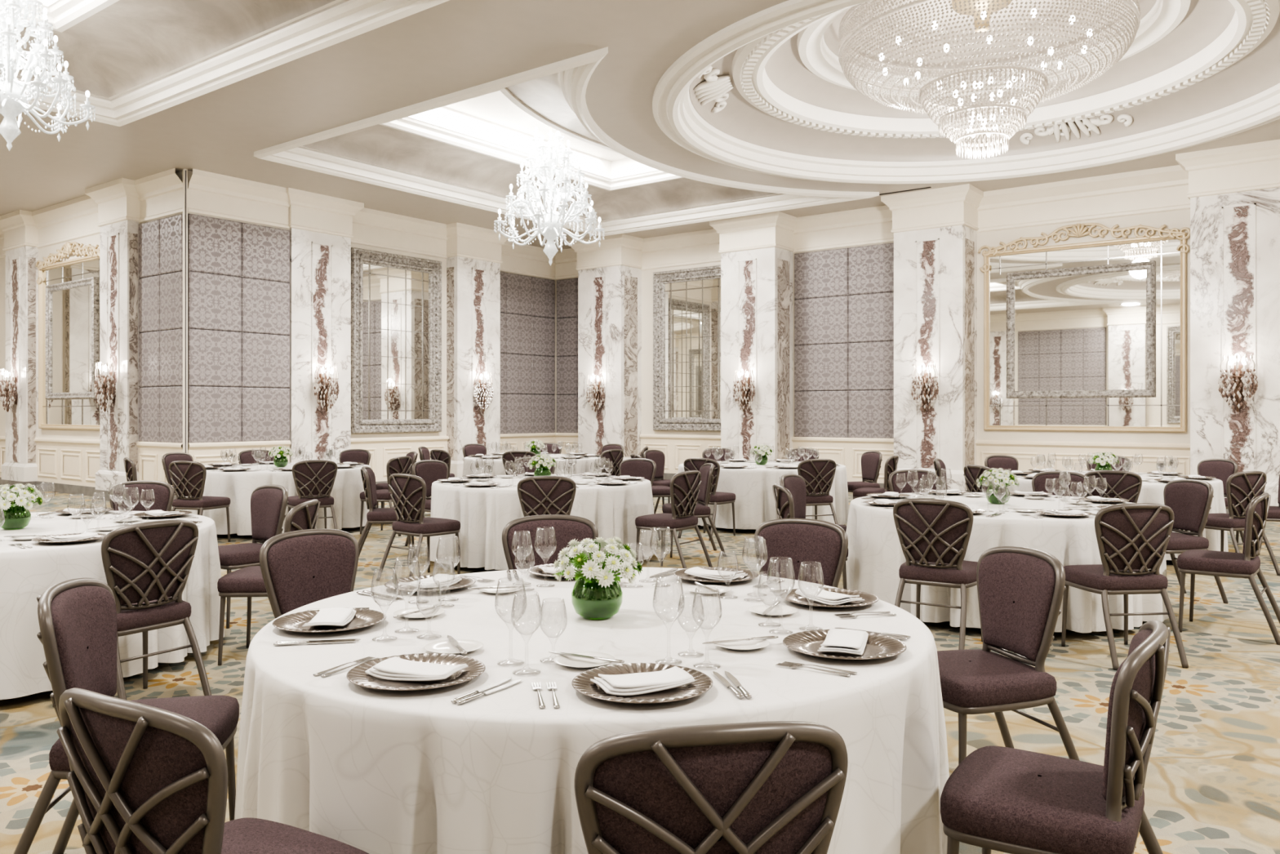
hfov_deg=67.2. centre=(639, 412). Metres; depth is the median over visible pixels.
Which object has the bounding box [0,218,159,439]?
wall
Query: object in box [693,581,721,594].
butter knife
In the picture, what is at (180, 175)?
wall partition
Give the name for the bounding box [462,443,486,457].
dining chair
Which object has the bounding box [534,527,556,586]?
wine glass
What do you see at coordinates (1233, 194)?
marble pilaster
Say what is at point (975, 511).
place settings
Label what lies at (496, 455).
place settings
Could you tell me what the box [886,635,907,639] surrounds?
table knife
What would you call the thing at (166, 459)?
dining chair
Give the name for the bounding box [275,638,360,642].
table knife
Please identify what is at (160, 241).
wall panel
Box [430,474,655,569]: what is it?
dining table
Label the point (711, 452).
dining chair
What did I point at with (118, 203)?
marble pilaster
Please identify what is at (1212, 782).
floor
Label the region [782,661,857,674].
fork
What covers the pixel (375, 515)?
dining chair
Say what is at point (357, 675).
charger plate
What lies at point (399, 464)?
dining chair
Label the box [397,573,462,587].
napkin
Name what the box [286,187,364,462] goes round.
marble pilaster
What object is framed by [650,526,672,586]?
wine glass
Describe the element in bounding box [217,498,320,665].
dining chair
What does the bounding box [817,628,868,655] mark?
napkin
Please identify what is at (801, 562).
wine glass
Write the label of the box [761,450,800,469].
place settings
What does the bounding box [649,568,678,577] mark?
table knife
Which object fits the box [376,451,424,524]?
dining chair
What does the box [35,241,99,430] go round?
wall mirror
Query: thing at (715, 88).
trim acanthus
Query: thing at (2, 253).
trim
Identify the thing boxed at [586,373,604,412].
wall sconce
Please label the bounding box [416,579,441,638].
water goblet
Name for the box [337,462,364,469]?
place settings
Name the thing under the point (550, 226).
crystal chandelier
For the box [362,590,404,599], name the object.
table knife
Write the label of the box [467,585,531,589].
butter knife
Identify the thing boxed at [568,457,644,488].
place settings
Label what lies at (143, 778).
dining chair
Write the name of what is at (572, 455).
place settings
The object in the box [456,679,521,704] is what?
table knife
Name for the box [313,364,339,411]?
wall sconce
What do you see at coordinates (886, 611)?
fork
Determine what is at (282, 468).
place settings
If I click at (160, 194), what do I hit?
trim
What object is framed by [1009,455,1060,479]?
place settings
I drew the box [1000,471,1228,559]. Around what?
dining table
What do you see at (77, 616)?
dining chair
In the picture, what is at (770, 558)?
wine glass
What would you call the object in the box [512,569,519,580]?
table knife
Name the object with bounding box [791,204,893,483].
wall
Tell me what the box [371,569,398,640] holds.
wine glass
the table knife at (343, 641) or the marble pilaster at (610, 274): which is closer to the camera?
the table knife at (343, 641)
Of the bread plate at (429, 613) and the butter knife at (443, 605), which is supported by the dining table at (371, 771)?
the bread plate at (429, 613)
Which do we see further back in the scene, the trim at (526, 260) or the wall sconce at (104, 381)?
the trim at (526, 260)
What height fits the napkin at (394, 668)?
0.031 m
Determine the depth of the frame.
15.78 m
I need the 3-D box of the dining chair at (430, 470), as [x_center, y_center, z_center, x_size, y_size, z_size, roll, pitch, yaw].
[-2.142,0.969,10.234,0.588,0.914,0.477,0,0,39]
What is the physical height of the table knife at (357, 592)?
0.008 m
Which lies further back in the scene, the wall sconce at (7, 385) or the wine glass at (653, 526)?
the wall sconce at (7, 385)
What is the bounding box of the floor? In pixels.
[0,488,1279,853]
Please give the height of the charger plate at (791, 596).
0.024 m
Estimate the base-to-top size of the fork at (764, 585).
0.009 m
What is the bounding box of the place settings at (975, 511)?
[969,507,1004,516]
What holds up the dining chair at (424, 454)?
on the floor
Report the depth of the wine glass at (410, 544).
3.40 m
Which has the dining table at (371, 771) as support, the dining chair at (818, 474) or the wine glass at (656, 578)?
the wine glass at (656, 578)
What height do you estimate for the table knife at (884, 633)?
0.008 m
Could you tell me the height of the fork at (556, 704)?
0.009 m
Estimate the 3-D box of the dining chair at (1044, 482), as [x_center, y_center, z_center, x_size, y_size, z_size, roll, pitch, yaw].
[3.560,0.969,8.256,0.477,0.914,0.588,0,0,40]
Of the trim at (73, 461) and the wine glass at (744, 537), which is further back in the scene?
the trim at (73, 461)
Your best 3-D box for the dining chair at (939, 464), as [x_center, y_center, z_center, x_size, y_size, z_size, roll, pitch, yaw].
[3.462,0.969,10.628,0.588,0.914,0.477,0,0,22]
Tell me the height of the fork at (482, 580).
0.009 m
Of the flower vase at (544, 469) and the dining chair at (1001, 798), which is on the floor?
the dining chair at (1001, 798)
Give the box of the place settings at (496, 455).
[468,448,504,459]
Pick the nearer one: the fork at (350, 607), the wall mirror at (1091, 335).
the fork at (350, 607)
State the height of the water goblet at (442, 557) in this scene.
0.165 m
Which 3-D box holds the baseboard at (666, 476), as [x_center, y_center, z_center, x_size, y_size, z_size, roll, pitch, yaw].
[0.987,1.340,19.645,2.430,0.160,0.050,0,0,37]
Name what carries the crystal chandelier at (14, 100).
hanging from the ceiling
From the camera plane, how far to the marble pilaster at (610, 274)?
20.14 m
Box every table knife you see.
[273,640,359,645]
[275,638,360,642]
[356,591,397,600]
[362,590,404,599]
[450,676,511,702]
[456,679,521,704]
[506,569,511,580]
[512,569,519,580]
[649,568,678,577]
[655,568,682,577]
[712,671,743,698]
[724,671,751,698]
[769,586,826,591]
[834,627,911,638]
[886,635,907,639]
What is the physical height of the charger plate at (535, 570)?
0.024 m
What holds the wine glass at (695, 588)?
on the dining table at (371, 771)
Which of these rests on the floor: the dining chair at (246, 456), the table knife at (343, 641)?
the dining chair at (246, 456)
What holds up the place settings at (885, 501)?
on the dining table at (875, 557)
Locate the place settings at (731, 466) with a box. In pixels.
[715,448,756,468]
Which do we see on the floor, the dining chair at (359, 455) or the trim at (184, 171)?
the dining chair at (359, 455)
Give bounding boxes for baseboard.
[36,480,95,496]
[375,480,387,484]
[655,472,676,479]
[873,482,888,488]
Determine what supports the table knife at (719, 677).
on the dining table at (371, 771)
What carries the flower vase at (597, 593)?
on the dining table at (371, 771)
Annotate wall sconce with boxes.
[0,368,17,412]
[93,361,115,412]
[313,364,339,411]
[474,371,493,412]
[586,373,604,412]
[732,368,755,412]
[910,363,938,412]
[1217,353,1257,412]
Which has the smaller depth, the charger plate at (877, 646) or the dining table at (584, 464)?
the charger plate at (877, 646)
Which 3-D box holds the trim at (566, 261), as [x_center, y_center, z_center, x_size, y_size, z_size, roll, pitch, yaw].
[-1.459,-1.190,21.439,1.295,4.900,0.160,0,0,37]
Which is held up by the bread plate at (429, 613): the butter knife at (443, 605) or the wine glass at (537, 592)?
the butter knife at (443, 605)
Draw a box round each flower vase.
[0,483,44,529]
[267,445,293,466]
[525,439,545,456]
[527,453,557,475]
[553,536,642,619]
[749,444,772,464]
[976,467,1019,504]
[1088,451,1119,471]
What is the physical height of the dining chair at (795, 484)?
0.914 m
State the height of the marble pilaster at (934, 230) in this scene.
5.060 m
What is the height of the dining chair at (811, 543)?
0.914 m
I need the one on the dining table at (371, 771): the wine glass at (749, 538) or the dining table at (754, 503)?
the wine glass at (749, 538)
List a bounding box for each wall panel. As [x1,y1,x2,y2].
[138,213,182,443]
[187,213,289,443]
[500,271,555,434]
[556,278,577,432]
[794,242,893,438]
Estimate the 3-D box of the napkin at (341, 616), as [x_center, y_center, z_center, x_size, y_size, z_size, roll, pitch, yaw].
[-0.970,0.646,3.018,0.115,0.031,0.225,0,0,-6]
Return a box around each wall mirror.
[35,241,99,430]
[351,247,441,433]
[653,265,720,431]
[977,222,1190,431]
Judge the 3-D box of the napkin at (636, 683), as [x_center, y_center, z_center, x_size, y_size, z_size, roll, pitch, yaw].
[0.005,0.646,2.322,0.225,0.031,0.115,0,0,-22]
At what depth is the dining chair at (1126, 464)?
11.39 m
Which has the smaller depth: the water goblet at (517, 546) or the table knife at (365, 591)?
the table knife at (365, 591)
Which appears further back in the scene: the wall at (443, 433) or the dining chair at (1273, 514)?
the wall at (443, 433)
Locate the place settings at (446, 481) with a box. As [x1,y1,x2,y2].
[437,456,519,488]
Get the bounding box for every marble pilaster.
[0,209,38,490]
[84,177,140,501]
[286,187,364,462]
[445,222,511,477]
[567,233,643,460]
[709,211,796,461]
[880,183,983,492]
[1175,139,1279,513]
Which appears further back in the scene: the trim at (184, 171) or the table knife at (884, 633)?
the trim at (184, 171)
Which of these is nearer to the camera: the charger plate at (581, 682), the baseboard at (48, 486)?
the charger plate at (581, 682)
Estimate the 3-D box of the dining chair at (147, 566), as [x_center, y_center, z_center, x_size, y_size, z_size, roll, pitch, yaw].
[-2.431,0.969,4.647,0.588,0.914,0.477,0,0,32]
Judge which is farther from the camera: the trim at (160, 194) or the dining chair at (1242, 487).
the trim at (160, 194)
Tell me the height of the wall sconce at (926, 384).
0.801 m
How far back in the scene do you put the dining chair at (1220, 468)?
10.54 m
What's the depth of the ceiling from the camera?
12.20 m
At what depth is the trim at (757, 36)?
12.27 m
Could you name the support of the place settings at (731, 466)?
on the dining table at (754, 503)
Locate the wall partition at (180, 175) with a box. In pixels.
[162,170,289,453]
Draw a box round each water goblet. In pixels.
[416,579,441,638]
[432,556,454,606]
[515,546,534,590]
[539,597,567,662]
[625,542,643,586]
[676,594,704,655]
[717,550,737,597]
[757,571,782,626]
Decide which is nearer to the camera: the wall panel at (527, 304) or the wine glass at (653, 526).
the wine glass at (653, 526)
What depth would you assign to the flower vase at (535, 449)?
14.43 m
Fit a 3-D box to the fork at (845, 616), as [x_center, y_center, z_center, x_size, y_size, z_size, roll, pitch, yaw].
[0.746,0.665,3.151,0.200,0.009,0.022,0,0,-15]
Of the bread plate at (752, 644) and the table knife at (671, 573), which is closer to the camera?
the bread plate at (752, 644)
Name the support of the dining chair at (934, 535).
on the floor
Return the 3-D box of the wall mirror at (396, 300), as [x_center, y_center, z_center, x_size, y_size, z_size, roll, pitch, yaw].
[-4.486,-1.270,17.874,0.100,3.300,2.050,0,0,37]
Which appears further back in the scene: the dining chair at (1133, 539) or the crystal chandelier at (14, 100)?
the crystal chandelier at (14, 100)
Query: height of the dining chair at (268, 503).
0.914 m
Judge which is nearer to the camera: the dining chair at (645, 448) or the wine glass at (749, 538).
the wine glass at (749, 538)
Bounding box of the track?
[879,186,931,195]
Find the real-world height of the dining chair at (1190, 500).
0.914 m
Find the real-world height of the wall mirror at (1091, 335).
3.254 m
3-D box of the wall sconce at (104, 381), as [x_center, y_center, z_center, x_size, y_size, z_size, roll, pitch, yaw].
[-8.538,-0.401,15.361,0.474,0.801,0.268,0,0,37]
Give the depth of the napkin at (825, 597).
3.36 m
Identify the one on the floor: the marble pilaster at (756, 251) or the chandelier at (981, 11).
the marble pilaster at (756, 251)
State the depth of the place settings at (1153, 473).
9.63 m
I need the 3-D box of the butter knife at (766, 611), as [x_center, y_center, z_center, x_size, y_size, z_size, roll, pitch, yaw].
[0.436,0.651,3.210,0.019,0.008,0.235,0,0,21]
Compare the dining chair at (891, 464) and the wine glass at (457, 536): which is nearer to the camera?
the wine glass at (457, 536)
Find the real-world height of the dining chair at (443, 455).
0.914 m
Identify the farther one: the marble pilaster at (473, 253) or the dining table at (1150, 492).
the marble pilaster at (473, 253)
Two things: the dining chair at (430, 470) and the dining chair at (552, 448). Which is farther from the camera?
the dining chair at (552, 448)
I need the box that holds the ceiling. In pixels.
[0,0,1279,249]
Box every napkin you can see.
[302,607,355,626]
[364,656,467,680]
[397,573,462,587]
[538,565,577,573]
[590,666,694,695]
[684,566,747,580]
[795,586,864,604]
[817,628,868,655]
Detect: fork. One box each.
[307,607,369,610]
[312,656,375,675]
[320,657,379,677]
[460,574,493,581]
[472,577,490,582]
[531,681,546,708]
[546,681,559,708]
[752,578,778,586]
[760,578,785,587]
[775,662,850,676]
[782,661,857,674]
[833,610,890,616]
[838,613,896,617]
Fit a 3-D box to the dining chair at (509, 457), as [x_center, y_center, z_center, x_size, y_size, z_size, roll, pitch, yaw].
[-1.601,0.969,13.030,0.477,0.914,0.588,0,0,5]
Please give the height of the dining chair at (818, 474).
0.914 m
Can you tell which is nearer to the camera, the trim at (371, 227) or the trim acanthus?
the trim acanthus
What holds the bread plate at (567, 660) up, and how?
on the dining table at (371, 771)
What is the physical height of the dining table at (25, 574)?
0.751 m
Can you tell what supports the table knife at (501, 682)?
on the dining table at (371, 771)
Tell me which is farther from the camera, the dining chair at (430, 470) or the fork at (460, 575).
the dining chair at (430, 470)
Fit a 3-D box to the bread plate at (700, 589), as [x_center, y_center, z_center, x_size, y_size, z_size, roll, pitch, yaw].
[0.258,0.662,3.579,0.164,0.014,0.164,0,0,31]
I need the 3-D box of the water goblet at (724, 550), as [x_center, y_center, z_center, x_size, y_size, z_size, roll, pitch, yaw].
[0.318,0.587,3.486,0.076,0.165,0.076,0,0,-18]
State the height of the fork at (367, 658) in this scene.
0.009 m
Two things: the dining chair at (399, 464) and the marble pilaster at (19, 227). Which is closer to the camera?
the dining chair at (399, 464)
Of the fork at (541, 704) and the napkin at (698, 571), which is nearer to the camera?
the fork at (541, 704)
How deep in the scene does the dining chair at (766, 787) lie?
1.59 m
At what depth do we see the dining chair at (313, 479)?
10.40 m
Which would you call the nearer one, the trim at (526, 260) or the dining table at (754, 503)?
the dining table at (754, 503)
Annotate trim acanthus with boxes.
[693,66,1133,145]
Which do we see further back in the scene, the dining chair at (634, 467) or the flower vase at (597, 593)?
the dining chair at (634, 467)
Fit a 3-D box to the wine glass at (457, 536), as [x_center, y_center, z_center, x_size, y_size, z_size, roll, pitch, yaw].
[-0.683,0.557,3.438,0.085,0.225,0.085,0,0,37]
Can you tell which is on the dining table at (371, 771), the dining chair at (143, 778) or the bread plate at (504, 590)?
the bread plate at (504, 590)
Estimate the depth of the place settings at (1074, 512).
6.83 m
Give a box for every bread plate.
[393,606,444,618]
[423,639,483,653]
[478,584,521,593]
[553,651,614,667]
[687,584,731,594]
[712,635,769,649]
[747,604,797,615]
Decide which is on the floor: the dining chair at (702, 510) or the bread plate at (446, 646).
the dining chair at (702, 510)
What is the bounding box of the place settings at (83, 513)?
[0,481,202,548]
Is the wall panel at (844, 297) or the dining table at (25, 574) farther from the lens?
the wall panel at (844, 297)
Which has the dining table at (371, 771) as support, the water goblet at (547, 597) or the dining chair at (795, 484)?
the water goblet at (547, 597)
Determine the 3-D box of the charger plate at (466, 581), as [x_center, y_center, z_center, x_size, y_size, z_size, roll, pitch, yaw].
[-0.799,0.657,3.671,0.340,0.024,0.340,0,0,-40]
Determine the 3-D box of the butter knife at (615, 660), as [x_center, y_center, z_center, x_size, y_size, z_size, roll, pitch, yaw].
[-0.145,0.651,2.570,0.235,0.008,0.019,0,0,29]
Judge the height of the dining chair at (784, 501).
0.914 m
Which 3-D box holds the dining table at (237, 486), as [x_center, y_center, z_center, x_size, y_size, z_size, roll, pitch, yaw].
[-4.405,1.046,11.796,2.223,0.751,2.198,0,0,7]
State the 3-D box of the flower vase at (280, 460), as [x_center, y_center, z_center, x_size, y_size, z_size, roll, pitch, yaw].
[-4.399,0.542,11.798,0.305,0.255,0.305,0,0,37]
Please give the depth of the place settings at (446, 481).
9.17 m
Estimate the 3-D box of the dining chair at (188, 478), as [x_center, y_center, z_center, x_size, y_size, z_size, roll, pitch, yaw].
[-4.774,0.969,10.369,0.477,0.914,0.588,0,0,18]
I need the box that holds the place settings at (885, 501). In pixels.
[861,475,986,508]
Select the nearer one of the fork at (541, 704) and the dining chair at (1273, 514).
the fork at (541, 704)
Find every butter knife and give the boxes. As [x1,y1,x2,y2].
[393,604,444,617]
[447,635,466,654]
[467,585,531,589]
[548,651,624,662]
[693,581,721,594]
[702,635,778,644]
[761,600,780,615]
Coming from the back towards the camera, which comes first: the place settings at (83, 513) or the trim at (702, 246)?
the trim at (702, 246)
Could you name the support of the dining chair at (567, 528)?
on the floor
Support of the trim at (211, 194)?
attached to the wall partition at (180, 175)
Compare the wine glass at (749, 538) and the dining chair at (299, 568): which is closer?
the wine glass at (749, 538)
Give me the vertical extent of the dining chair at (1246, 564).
0.914 m
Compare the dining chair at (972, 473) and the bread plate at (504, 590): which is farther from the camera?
the dining chair at (972, 473)
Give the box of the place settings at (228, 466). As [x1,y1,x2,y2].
[204,448,273,471]
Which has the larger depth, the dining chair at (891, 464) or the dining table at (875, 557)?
the dining chair at (891, 464)
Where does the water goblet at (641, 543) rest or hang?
on the dining table at (371, 771)
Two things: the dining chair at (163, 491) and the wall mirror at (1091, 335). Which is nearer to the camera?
the dining chair at (163, 491)
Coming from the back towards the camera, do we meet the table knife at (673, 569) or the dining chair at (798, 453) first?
the dining chair at (798, 453)
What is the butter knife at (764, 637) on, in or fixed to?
on the bread plate at (752, 644)
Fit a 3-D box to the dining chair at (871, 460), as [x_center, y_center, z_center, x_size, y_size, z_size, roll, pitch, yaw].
[2.937,0.969,12.702,0.588,0.914,0.477,0,0,-18]
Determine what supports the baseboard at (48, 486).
attached to the wall at (94, 240)
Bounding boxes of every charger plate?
[272,608,386,633]
[346,653,485,690]
[384,574,475,592]
[527,563,608,578]
[571,662,712,703]
[673,566,758,583]
[780,587,879,608]
[782,629,906,659]
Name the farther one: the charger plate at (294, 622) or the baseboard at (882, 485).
the baseboard at (882, 485)
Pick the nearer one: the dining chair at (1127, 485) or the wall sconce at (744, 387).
the dining chair at (1127, 485)
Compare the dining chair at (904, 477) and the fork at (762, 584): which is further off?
the dining chair at (904, 477)
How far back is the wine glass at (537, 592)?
2.47 m
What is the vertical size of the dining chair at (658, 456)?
0.914 m
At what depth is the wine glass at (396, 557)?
2.94 m
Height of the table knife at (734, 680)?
0.008 m
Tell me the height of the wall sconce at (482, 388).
0.801 m
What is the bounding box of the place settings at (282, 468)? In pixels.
[269,467,292,471]
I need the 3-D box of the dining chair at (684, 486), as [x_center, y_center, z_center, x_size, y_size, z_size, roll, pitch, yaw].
[0.298,0.969,8.582,0.588,0.914,0.477,0,0,35]
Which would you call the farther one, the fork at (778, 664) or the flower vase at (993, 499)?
the flower vase at (993, 499)
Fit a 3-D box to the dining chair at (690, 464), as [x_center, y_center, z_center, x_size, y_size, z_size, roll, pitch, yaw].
[0.771,0.969,10.995,0.477,0.914,0.588,0,0,36]
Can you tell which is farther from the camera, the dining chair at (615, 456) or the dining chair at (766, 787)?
the dining chair at (615, 456)
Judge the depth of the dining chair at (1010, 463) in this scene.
11.52 m
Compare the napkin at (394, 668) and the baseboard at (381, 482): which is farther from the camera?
the baseboard at (381, 482)
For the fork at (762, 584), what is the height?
0.009 m
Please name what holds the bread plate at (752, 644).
on the dining table at (371, 771)
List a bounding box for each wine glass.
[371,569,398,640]
[392,557,421,632]
[407,543,430,603]
[436,536,460,600]
[494,578,527,664]
[511,591,542,674]
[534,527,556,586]
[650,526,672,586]
[653,577,684,663]
[692,587,722,667]
[742,537,766,600]
[746,537,768,595]
[766,558,795,633]
[797,562,823,630]
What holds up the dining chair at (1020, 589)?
on the floor
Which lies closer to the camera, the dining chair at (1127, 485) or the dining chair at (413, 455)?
the dining chair at (1127, 485)
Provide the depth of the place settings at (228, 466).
11.54 m
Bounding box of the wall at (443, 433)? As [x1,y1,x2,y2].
[351,243,446,438]
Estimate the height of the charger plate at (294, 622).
0.024 m
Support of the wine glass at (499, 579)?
on the dining table at (371, 771)
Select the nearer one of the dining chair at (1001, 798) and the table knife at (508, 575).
the dining chair at (1001, 798)
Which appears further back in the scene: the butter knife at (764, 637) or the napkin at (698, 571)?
the napkin at (698, 571)
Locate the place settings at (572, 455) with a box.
[540,443,600,459]
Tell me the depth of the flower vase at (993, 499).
6.99 m
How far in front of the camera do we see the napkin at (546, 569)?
3.93 m
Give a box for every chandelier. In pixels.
[0,0,95,151]
[493,126,604,266]
[838,0,1140,159]
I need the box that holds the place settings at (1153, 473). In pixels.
[1142,461,1216,483]
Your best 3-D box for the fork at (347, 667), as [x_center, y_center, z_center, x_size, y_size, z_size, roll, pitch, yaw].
[-0.752,0.665,2.519,0.022,0.009,0.200,0,0,30]
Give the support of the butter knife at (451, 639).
on the bread plate at (446, 646)
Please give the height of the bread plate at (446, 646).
0.014 m
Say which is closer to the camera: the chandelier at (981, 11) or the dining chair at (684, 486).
the dining chair at (684, 486)
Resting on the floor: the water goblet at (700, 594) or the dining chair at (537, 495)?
the dining chair at (537, 495)
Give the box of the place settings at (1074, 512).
[1008,481,1128,518]
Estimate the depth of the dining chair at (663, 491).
11.74 m
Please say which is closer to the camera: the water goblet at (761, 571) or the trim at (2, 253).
the water goblet at (761, 571)
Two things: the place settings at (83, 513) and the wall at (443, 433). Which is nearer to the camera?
the place settings at (83, 513)
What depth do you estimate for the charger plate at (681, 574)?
3.85 m
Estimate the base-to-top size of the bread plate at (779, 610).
0.014 m
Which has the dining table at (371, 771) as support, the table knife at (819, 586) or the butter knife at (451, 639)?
the table knife at (819, 586)
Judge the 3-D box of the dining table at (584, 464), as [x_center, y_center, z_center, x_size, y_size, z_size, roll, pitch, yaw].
[-1.569,1.046,14.500,2.223,0.751,2.198,0,0,37]
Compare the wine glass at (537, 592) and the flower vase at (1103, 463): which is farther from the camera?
the flower vase at (1103, 463)
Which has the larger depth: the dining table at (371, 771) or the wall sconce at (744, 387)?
the wall sconce at (744, 387)
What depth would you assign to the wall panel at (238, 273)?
15.08 m
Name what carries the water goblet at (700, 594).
on the dining table at (371, 771)
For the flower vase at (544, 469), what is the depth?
9.33 m
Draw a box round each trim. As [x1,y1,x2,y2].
[0,0,1279,236]
[0,227,5,477]
[31,195,99,487]
[134,168,182,485]
[182,168,187,453]
[187,168,290,466]
[351,207,448,481]
[500,240,555,453]
[555,248,577,453]
[640,228,720,473]
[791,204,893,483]
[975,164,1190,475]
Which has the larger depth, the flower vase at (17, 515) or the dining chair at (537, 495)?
the dining chair at (537, 495)
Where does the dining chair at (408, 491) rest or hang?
on the floor
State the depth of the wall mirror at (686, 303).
19.67 m
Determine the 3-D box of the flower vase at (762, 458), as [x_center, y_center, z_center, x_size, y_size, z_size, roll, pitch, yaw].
[1.550,0.542,12.296,0.305,0.255,0.305,0,0,-8]
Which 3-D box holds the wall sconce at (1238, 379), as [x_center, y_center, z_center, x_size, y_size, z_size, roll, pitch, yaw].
[8.164,-0.401,13.160,0.474,0.801,0.268,0,0,37]
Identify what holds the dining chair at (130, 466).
on the floor
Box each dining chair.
[13,577,239,853]
[56,687,368,853]
[101,519,212,699]
[109,480,173,511]
[123,457,171,511]
[161,452,193,495]
[168,460,230,542]
[217,484,288,628]
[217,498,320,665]
[237,449,274,463]
[258,528,359,618]
[286,459,337,529]
[338,448,370,465]
[357,466,414,564]
[360,455,412,536]
[375,473,460,581]
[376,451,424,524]
[404,459,448,546]
[417,446,454,477]
[428,448,457,497]
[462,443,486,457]
[502,450,536,475]
[502,514,598,569]
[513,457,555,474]
[517,475,576,516]
[534,442,561,453]
[574,720,848,853]
[600,448,623,475]
[601,444,623,453]
[618,446,653,504]
[618,457,661,540]
[630,453,670,505]
[635,470,712,568]
[643,449,671,512]
[662,462,726,557]
[677,457,735,540]
[702,447,734,461]
[754,518,848,587]
[772,483,848,588]
[779,473,846,531]
[787,448,818,461]
[797,458,838,524]
[847,450,882,498]
[853,454,898,498]
[888,469,938,493]
[893,497,982,649]
[933,457,947,489]
[937,546,1079,764]
[940,619,1170,853]
[963,464,995,492]
[984,454,1018,471]
[1031,471,1088,497]
[1061,502,1188,670]
[1084,470,1142,502]
[1086,455,1130,471]
[1163,479,1228,603]
[1177,492,1279,644]
[1191,471,1279,575]
[1197,458,1243,542]
[1235,474,1279,552]
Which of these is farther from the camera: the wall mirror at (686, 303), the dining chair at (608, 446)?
the wall mirror at (686, 303)
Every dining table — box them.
[0,511,224,699]
[182,462,370,535]
[234,566,949,853]
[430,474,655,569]
[462,453,601,477]
[677,460,848,528]
[845,492,1168,632]
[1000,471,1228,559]
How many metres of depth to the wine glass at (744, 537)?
3.43 m

